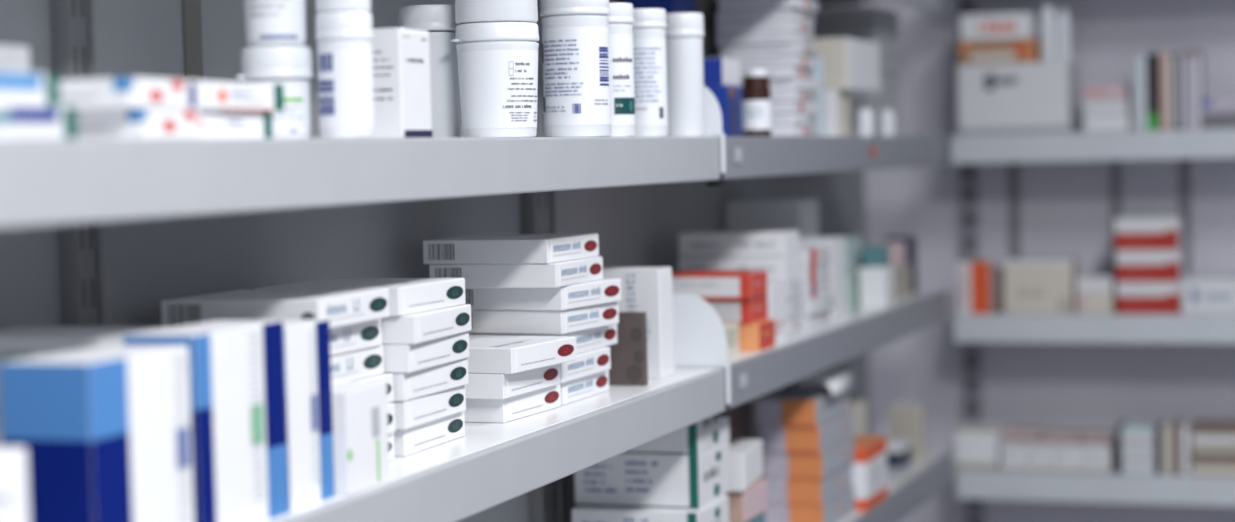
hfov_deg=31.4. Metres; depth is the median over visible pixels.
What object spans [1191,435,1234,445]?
flat box
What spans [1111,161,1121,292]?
trim
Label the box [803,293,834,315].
box
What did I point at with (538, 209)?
upright
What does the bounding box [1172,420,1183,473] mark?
booklet
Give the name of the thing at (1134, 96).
box
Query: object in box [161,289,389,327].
box
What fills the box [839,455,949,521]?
shelf board
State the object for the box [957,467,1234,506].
shelf board
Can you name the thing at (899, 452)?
box
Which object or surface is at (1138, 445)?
carton
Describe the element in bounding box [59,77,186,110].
carton
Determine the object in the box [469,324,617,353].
box
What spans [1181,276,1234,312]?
carton
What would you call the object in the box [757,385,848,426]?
carton
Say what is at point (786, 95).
carton
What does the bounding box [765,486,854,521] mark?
carton
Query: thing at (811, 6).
carton
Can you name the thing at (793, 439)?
carton
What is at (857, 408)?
carton
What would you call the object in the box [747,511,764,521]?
box
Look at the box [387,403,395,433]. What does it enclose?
box
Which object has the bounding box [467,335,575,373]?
box
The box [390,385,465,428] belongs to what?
box
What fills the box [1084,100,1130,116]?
flat box
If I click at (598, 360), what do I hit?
box
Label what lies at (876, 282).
carton
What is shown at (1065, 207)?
wall
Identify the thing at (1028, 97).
carton
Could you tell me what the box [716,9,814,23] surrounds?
carton
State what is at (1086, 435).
box
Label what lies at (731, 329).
carton
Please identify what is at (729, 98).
carton
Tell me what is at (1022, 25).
box
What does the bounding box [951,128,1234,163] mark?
shelf board
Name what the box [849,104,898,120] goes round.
carton
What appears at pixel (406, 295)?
box
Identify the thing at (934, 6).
shelf board
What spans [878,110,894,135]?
bottle
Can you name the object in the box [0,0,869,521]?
wall
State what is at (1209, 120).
box
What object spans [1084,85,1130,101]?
flat box
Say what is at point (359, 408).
carton
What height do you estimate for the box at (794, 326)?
0.028 m
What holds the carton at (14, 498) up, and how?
on the shelf board at (493, 464)
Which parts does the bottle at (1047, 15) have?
screw lid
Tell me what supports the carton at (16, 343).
on the shelf board at (493, 464)
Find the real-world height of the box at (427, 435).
0.027 m
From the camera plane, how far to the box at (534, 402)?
2.34 m
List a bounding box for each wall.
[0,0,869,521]
[862,0,1234,521]
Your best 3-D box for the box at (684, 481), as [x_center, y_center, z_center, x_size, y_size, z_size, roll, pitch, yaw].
[0.048,0.282,2.933,0.171,0.070,0.145,0,3,19]
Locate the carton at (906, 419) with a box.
[889,402,926,459]
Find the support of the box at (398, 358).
on the box at (407, 386)
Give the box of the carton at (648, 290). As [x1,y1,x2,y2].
[603,267,673,378]
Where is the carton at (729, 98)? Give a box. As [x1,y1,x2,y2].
[706,85,742,136]
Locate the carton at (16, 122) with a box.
[0,106,76,138]
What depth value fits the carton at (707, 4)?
3.37 m
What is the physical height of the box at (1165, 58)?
0.150 m
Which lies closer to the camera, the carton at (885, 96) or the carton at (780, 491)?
the carton at (780, 491)
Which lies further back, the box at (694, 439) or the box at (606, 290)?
the box at (694, 439)
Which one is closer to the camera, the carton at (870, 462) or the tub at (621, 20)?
the tub at (621, 20)
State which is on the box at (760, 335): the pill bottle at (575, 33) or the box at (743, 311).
the box at (743, 311)
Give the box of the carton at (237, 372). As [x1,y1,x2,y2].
[123,320,288,521]
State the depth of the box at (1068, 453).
4.40 m
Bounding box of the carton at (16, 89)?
[0,72,59,106]
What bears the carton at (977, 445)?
on the shelf board at (1086, 487)
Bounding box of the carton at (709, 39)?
[702,29,719,53]
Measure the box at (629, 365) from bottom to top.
0.089 m
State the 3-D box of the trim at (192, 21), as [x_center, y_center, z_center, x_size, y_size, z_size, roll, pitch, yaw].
[-0.404,-0.237,2.091,0.004,0.248,0.030,0,3,19]
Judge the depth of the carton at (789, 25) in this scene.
3.33 m
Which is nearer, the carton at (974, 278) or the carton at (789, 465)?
the carton at (789, 465)
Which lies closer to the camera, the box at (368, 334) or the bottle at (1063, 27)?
the box at (368, 334)
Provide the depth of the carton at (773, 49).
3.33 m
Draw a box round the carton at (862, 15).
[813,7,897,27]
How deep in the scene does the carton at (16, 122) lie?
1.43 m
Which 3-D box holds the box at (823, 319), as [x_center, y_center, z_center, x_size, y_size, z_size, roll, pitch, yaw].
[0.265,0.093,3.464,0.110,0.025,0.145,0,3,19]
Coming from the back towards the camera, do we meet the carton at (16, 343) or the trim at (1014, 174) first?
the trim at (1014, 174)
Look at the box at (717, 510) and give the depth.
2.85 m
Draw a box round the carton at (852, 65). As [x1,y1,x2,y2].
[813,37,879,92]
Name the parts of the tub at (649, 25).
screw lid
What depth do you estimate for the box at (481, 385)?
2.32 m
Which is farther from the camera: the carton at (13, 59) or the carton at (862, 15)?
the carton at (862, 15)
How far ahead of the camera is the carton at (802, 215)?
3.72 m
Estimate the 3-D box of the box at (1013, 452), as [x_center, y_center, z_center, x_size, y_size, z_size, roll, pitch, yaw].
[0.811,0.394,4.473,0.054,0.054,0.071,0,3,19]
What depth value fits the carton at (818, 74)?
3.50 m
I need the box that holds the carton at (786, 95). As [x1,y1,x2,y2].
[771,90,816,102]
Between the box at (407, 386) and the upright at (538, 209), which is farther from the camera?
the upright at (538, 209)
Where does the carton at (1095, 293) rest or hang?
on the shelf board at (994, 327)
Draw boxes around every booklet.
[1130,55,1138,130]
[1138,54,1146,130]
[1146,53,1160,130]
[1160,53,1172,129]
[1162,420,1175,473]
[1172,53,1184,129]
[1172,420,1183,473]
[1181,420,1192,474]
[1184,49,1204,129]
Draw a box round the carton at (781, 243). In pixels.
[679,230,799,256]
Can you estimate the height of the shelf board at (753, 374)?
0.056 m
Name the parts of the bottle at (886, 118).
screw lid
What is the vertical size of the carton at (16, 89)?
0.021 m
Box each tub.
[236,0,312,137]
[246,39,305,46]
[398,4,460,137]
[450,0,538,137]
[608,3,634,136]
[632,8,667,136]
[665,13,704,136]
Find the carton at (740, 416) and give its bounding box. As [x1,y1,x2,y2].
[729,400,751,438]
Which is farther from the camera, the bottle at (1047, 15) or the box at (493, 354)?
the bottle at (1047, 15)
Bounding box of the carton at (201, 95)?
[186,80,283,110]
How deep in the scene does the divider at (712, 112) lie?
2.84 m
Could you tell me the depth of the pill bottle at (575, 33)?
2.44 m
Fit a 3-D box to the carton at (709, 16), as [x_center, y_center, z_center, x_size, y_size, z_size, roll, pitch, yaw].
[0.113,-0.372,3.422,0.075,0.033,0.140,0,3,19]
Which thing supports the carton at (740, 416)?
on the shelf board at (909, 486)
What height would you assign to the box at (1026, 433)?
0.070 m
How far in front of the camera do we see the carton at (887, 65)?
4.09 m
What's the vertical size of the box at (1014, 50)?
0.046 m
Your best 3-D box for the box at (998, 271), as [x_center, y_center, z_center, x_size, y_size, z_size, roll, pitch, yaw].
[0.783,0.057,4.490,0.022,0.092,0.060,0,3,19]
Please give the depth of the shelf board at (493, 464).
2.22 m
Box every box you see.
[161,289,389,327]
[254,278,465,315]
[330,319,381,355]
[330,345,383,384]
[354,373,393,402]
[381,304,471,343]
[382,332,469,372]
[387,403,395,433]
[388,358,468,400]
[388,432,394,460]
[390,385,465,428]
[394,411,464,455]
[423,234,598,263]
[429,257,602,287]
[464,384,560,422]
[465,278,620,310]
[465,364,559,398]
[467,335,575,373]
[468,302,618,333]
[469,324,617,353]
[559,347,610,382]
[560,370,608,404]
[572,495,728,521]
[575,440,730,508]
[606,312,647,385]
[625,417,729,454]
[672,270,766,298]
[704,295,767,323]
[725,479,767,521]
[739,319,774,350]
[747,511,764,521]
[785,278,803,300]
[785,296,803,319]
[786,315,803,338]
[798,245,830,265]
[799,262,829,282]
[803,277,830,298]
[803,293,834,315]
[804,310,830,331]
[846,272,859,309]
[856,263,910,283]
[862,245,889,266]
[871,241,906,265]
[884,236,916,293]
[886,437,911,466]
[894,279,910,299]
[959,39,1040,64]
[960,12,1039,40]
[993,265,1003,311]
[1000,439,1031,470]
[1003,427,1043,439]
[1027,440,1058,471]
[1042,429,1081,440]
[1055,440,1086,471]
[1080,430,1116,466]
[1083,441,1114,472]
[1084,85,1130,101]
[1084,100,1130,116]
[1084,116,1130,131]
[1115,216,1182,249]
[1116,247,1183,281]
[1117,281,1181,313]
[1191,419,1234,435]
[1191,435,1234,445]
[1191,445,1234,455]
[1192,455,1234,465]
[1192,465,1234,475]
[1201,95,1234,113]
[1202,113,1234,128]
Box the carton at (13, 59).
[0,45,29,72]
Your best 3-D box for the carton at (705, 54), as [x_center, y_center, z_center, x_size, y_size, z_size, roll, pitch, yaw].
[0.114,-0.306,3.426,0.075,0.033,0.140,0,3,19]
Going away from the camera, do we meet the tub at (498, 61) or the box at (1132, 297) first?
the tub at (498, 61)
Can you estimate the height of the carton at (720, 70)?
0.040 m
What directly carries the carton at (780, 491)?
on the carton at (841, 505)
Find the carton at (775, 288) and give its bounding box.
[767,280,785,342]
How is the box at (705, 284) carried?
on the box at (743, 311)
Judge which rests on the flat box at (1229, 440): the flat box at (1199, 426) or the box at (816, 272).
the flat box at (1199, 426)
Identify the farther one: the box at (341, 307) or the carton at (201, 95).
the box at (341, 307)
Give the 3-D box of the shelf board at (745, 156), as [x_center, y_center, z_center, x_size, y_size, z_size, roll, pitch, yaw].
[0.264,-0.172,3.588,0.256,0.056,1.490,0,3,19]
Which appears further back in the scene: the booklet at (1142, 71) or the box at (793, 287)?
the booklet at (1142, 71)
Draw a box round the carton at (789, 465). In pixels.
[764,435,854,478]
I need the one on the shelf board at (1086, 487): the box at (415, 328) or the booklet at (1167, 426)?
the booklet at (1167, 426)
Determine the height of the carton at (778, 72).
0.017 m
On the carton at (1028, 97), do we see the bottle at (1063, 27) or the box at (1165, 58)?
the bottle at (1063, 27)
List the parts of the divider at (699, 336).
plate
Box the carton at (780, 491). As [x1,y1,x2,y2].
[762,461,852,505]
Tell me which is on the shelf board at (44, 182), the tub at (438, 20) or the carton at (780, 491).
the tub at (438, 20)
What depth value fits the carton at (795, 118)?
3.32 m
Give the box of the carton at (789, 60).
[733,55,816,68]
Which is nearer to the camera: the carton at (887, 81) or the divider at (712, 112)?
the divider at (712, 112)
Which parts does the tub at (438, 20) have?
screw lid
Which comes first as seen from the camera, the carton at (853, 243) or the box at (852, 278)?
the box at (852, 278)
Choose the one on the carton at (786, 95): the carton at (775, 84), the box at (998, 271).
the carton at (775, 84)
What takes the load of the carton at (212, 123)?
on the shelf board at (44, 182)
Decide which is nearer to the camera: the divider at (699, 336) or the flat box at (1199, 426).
the divider at (699, 336)
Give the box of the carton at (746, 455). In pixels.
[729,439,762,491]
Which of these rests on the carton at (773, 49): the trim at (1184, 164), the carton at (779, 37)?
the carton at (779, 37)
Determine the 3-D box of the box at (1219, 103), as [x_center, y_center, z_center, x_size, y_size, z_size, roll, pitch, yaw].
[1.198,-0.307,4.306,0.100,0.034,0.091,0,3,19]
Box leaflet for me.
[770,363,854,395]
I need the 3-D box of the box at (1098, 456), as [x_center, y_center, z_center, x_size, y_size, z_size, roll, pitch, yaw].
[0.966,0.393,4.418,0.054,0.054,0.071,0,3,19]
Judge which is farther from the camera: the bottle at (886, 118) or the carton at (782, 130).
the bottle at (886, 118)
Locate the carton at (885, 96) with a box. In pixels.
[849,89,897,105]
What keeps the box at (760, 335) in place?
on the shelf board at (753, 374)
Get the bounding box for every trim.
[182,0,203,80]
[1008,163,1020,257]
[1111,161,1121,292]
[1179,159,1191,276]
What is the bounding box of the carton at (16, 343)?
[0,326,168,446]
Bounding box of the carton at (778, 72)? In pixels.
[740,67,813,80]
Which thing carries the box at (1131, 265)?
on the box at (1132, 297)
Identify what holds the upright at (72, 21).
on the floor
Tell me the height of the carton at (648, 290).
0.137 m
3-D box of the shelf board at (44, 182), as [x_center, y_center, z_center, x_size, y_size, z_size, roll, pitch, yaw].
[-0.349,-0.072,1.857,0.254,0.056,2.173,0,3,19]
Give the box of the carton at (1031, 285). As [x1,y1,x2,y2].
[1003,257,1077,312]
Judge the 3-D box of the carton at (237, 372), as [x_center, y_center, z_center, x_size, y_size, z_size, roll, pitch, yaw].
[-0.317,0.129,1.710,0.061,0.155,0.138,0,3,19]
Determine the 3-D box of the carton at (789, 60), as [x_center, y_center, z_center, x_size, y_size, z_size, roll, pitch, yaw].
[0.233,-0.304,3.390,0.120,0.017,0.130,-1,3,18]
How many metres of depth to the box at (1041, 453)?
4.42 m
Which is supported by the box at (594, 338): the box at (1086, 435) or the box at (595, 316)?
the box at (595, 316)
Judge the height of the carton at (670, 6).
0.235 m
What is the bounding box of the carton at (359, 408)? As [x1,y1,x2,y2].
[331,381,389,493]
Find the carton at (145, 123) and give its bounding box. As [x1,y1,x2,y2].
[76,108,199,138]
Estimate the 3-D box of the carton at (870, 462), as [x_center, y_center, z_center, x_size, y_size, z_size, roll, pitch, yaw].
[0.414,0.357,3.722,0.050,0.106,0.155,0,3,19]
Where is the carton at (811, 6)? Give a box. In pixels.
[719,0,817,12]
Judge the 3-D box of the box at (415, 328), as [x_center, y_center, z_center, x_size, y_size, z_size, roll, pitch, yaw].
[-0.240,0.061,2.147,0.154,0.027,0.150,-1,3,17]
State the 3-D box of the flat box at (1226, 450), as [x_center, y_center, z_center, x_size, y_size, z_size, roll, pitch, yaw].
[1.199,0.368,4.345,0.120,0.020,0.090,0,3,19]
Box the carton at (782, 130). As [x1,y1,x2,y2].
[771,125,817,135]
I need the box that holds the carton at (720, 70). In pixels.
[703,57,739,85]
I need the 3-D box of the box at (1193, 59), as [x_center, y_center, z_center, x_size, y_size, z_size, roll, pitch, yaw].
[1.138,-0.337,4.337,0.029,0.155,0.110,0,3,19]
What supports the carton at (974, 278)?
on the shelf board at (994, 327)
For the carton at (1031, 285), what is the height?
0.107 m
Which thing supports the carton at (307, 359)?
on the shelf board at (493, 464)
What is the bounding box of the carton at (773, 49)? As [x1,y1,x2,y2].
[720,43,817,57]
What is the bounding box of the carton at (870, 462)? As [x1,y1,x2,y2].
[852,435,887,510]
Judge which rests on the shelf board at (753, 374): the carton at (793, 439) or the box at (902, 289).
the box at (902, 289)
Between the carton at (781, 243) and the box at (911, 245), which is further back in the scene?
the box at (911, 245)
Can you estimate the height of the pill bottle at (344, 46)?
0.210 m
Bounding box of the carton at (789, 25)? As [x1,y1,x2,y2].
[716,20,813,34]
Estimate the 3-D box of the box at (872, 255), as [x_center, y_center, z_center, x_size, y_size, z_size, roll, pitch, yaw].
[0.475,-0.009,4.043,0.040,0.040,0.050,0,3,19]
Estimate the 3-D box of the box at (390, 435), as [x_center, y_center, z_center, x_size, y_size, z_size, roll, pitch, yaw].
[-0.306,0.177,2.017,0.154,0.027,0.150,0,3,20]
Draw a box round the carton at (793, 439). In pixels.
[761,410,851,452]
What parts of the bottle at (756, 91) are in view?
screw lid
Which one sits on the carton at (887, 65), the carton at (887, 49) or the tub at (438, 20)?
the carton at (887, 49)
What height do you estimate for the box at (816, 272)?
0.025 m
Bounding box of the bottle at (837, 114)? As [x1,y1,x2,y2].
[824,90,849,135]
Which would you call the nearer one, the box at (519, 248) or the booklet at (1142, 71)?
the box at (519, 248)
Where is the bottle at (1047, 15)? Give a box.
[1040,5,1056,61]
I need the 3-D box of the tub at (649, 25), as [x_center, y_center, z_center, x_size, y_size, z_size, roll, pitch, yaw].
[0.034,-0.227,2.666,0.055,0.154,0.055,-2,3,-9]
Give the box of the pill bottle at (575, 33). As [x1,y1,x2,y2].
[540,0,611,136]
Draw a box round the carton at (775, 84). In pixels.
[740,79,818,91]
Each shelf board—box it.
[0,137,719,228]
[260,368,724,521]
[674,291,946,408]
[719,136,943,179]
[814,0,940,13]
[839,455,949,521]
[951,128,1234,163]
[954,311,1234,343]
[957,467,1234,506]
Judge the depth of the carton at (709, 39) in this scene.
3.38 m
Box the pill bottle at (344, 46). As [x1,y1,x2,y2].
[316,0,374,137]
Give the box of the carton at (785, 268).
[678,254,798,280]
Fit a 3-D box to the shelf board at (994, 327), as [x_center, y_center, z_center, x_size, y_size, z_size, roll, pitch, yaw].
[1.211,0.126,4.380,1.044,0.057,0.240,0,3,19]
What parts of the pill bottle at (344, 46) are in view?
pill tub, screw lid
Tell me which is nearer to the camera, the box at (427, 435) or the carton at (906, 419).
the box at (427, 435)
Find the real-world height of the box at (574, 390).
0.027 m
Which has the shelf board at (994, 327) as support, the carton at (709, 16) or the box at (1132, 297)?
the box at (1132, 297)
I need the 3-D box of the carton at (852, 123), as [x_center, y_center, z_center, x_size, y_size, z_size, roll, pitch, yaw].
[0.434,-0.245,4.102,0.140,0.029,0.200,0,3,19]
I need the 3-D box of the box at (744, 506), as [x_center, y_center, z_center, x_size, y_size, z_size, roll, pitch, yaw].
[0.151,0.336,3.094,0.091,0.044,0.120,0,3,19]
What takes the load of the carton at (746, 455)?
on the box at (744, 506)
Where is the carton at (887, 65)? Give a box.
[880,56,898,74]
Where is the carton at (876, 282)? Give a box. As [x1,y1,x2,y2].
[859,266,894,307]
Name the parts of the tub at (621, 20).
screw lid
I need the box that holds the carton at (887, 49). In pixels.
[864,39,899,58]
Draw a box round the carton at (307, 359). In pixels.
[265,319,334,510]
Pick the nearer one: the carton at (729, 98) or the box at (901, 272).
the carton at (729, 98)
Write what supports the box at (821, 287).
on the box at (823, 303)
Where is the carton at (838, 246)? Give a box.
[799,236,846,320]
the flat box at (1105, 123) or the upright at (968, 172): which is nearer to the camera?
the flat box at (1105, 123)
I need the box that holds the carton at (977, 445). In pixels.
[955,422,1003,469]
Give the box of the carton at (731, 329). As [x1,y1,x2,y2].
[722,322,739,354]
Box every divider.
[672,294,730,416]
[703,86,725,185]
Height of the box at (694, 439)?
0.070 m
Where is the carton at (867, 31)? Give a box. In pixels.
[813,23,898,42]
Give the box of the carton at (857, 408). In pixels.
[849,400,866,435]
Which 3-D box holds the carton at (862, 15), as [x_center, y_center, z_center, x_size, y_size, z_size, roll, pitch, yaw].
[0.432,-0.450,4.091,0.140,0.029,0.200,0,3,19]
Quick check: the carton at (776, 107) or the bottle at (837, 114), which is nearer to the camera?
the carton at (776, 107)
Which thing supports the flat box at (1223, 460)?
on the flat box at (1221, 470)
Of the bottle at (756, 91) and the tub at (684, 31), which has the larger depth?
the bottle at (756, 91)
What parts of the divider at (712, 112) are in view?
plate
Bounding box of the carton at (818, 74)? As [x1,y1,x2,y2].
[813,56,824,135]
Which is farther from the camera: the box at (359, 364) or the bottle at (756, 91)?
the bottle at (756, 91)
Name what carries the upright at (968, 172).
on the floor
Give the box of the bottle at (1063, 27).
[1056,10,1070,60]
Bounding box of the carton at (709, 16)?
[694,8,718,30]
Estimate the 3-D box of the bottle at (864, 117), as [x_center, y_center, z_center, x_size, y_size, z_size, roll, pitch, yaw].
[0.421,-0.236,3.746,0.030,0.046,0.030,0,3,19]
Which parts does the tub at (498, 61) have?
pill tub, screw lid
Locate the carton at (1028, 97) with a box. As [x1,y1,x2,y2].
[957,61,1079,135]
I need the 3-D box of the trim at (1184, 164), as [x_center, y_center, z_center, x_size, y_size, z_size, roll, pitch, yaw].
[1.170,-0.029,4.529,0.022,0.360,0.010,0,3,19]
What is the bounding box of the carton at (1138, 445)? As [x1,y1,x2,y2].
[1116,420,1162,473]
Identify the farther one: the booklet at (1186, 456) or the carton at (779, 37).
the booklet at (1186, 456)
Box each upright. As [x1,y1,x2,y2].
[51,0,104,326]
[521,0,564,521]
[957,0,982,521]
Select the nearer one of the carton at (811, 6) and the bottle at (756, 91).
the bottle at (756, 91)
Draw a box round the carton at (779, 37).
[716,32,813,46]
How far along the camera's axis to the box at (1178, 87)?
4.29 m
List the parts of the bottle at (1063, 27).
screw lid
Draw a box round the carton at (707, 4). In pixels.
[694,0,718,10]
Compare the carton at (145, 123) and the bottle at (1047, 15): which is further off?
the bottle at (1047, 15)
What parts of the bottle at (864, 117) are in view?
screw lid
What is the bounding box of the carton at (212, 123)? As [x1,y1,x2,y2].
[195,110,271,138]
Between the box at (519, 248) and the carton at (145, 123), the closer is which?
the carton at (145, 123)
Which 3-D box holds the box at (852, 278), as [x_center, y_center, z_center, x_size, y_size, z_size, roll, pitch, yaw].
[0.402,0.052,3.871,0.040,0.060,0.110,0,3,19]
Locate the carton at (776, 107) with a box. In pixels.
[771,102,817,113]
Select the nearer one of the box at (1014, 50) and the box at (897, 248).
the box at (897, 248)
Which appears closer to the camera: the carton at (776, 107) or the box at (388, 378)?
the box at (388, 378)
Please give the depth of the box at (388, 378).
2.05 m
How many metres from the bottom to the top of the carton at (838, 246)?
0.134 m
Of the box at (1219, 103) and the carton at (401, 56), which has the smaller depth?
the carton at (401, 56)
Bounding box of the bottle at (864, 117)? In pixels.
[856,109,873,135]
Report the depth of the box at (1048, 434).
4.50 m
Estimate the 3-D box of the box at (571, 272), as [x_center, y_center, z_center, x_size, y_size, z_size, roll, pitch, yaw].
[-0.114,0.013,2.520,0.154,0.027,0.150,0,3,20]
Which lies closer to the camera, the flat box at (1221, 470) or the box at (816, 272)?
the box at (816, 272)
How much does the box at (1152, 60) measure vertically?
0.150 m
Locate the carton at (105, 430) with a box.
[0,345,193,521]
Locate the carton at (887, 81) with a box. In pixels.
[880,73,896,89]
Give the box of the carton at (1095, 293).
[1076,275,1116,312]
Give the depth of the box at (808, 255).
3.42 m
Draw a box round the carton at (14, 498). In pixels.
[0,447,28,521]
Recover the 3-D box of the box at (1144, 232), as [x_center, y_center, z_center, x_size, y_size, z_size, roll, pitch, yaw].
[1.057,-0.056,4.376,0.122,0.062,0.101,0,3,19]
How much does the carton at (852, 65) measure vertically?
0.085 m
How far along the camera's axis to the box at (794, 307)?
3.31 m
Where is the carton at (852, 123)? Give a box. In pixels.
[850,121,898,135]
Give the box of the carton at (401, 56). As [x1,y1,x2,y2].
[371,28,432,137]
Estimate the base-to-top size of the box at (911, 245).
0.108 m
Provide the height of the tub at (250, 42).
0.068 m
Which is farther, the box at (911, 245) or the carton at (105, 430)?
the box at (911, 245)
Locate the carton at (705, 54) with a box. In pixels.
[703,52,719,57]
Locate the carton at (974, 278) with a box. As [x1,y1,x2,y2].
[957,260,993,312]
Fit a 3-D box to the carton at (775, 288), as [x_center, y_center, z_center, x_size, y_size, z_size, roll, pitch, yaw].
[0.201,0.075,3.220,0.071,0.088,0.085,0,3,19]
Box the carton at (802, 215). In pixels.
[725,198,818,238]
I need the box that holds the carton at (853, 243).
[819,235,861,271]
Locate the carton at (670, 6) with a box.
[627,0,693,13]
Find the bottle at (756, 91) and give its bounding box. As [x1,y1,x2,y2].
[742,69,771,135]
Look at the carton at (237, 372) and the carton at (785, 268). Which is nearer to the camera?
the carton at (237, 372)
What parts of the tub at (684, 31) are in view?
screw lid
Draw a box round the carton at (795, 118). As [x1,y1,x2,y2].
[771,113,816,125]
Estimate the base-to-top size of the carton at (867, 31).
0.029 m

